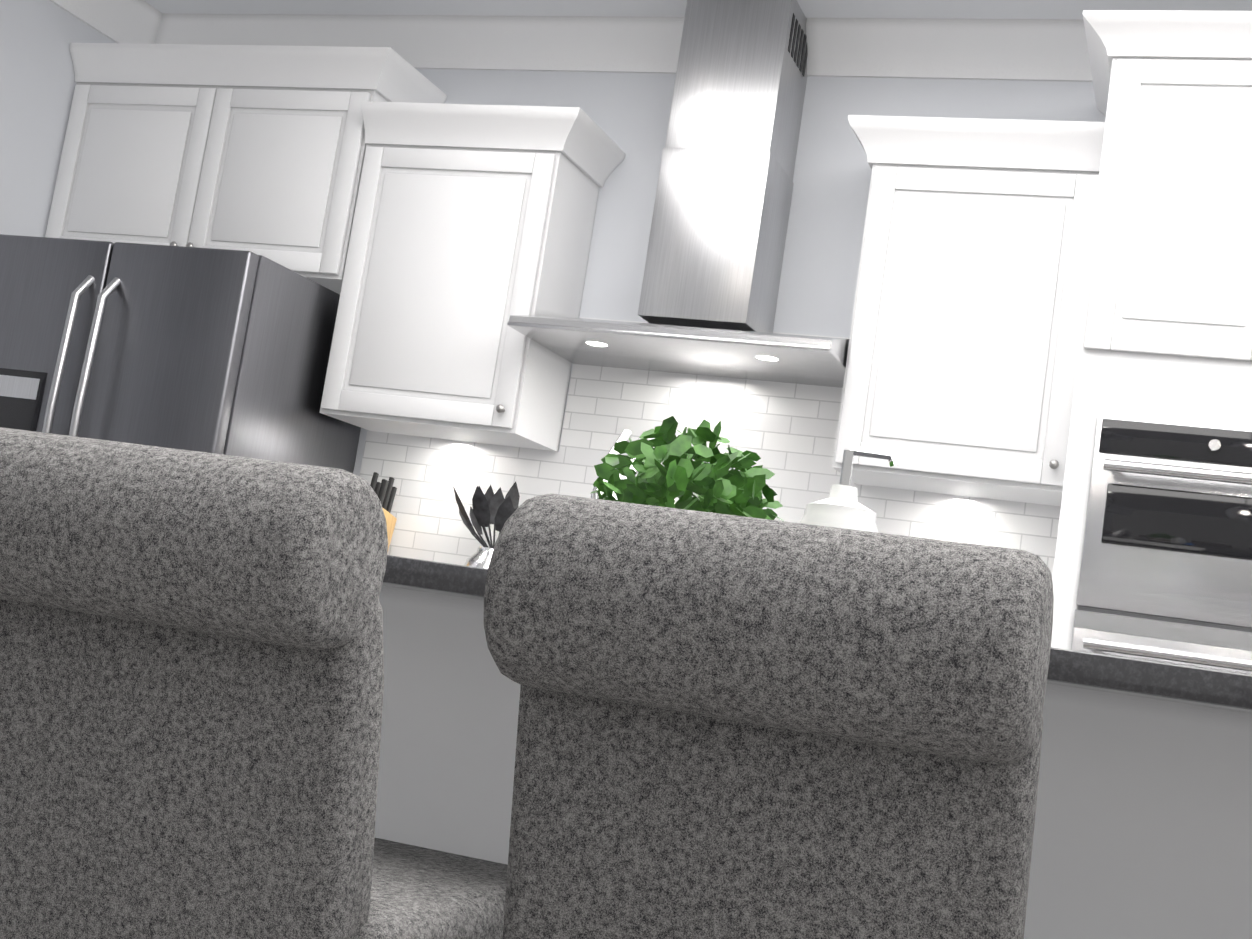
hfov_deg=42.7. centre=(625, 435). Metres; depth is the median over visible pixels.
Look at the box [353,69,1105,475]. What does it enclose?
wall
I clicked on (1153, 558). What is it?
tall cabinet
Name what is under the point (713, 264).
range hood
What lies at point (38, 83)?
wall
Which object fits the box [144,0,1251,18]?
ceiling
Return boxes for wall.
[0,0,115,236]
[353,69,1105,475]
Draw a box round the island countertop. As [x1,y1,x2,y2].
[382,555,1251,717]
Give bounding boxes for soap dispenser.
[800,447,897,532]
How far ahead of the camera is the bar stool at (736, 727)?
1.14 m
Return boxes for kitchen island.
[375,586,1251,938]
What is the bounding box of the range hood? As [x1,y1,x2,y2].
[507,0,848,387]
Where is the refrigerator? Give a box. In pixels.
[0,234,360,472]
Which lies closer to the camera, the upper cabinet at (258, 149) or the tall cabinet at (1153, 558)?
the tall cabinet at (1153, 558)
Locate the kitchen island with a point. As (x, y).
(1143, 824)
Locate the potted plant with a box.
[590,416,783,520]
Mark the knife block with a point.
(385, 490)
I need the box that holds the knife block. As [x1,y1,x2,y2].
[370,472,396,552]
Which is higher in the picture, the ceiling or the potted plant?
the ceiling
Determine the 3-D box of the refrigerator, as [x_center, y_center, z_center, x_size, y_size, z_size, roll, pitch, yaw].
[-1.471,0.367,4.726,0.925,1.755,0.821,6,-8,20]
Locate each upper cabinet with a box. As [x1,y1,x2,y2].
[45,43,446,293]
[319,101,624,451]
[832,115,1104,506]
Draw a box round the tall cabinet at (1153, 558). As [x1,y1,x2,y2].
[1051,10,1251,674]
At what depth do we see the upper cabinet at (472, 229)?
4.65 m
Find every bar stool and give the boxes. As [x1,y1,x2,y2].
[0,427,507,938]
[484,493,1053,938]
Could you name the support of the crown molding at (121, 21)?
attached to the wall at (38, 83)
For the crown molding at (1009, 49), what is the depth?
4.89 m
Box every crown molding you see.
[49,0,164,43]
[157,13,1092,81]
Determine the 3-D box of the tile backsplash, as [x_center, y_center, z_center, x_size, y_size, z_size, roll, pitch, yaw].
[0.195,0.118,4.642,2.163,0.884,0.008,6,-8,20]
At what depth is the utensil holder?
4.64 m
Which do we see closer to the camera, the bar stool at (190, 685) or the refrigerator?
the bar stool at (190, 685)
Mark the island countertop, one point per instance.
(1204, 689)
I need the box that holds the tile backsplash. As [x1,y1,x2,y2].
[359,317,1060,577]
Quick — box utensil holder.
[453,481,519,568]
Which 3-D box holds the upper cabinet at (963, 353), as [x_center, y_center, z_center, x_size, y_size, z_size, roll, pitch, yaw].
[0.899,-0.328,4.263,0.669,0.935,0.395,6,-8,20]
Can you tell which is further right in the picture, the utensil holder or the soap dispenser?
the soap dispenser

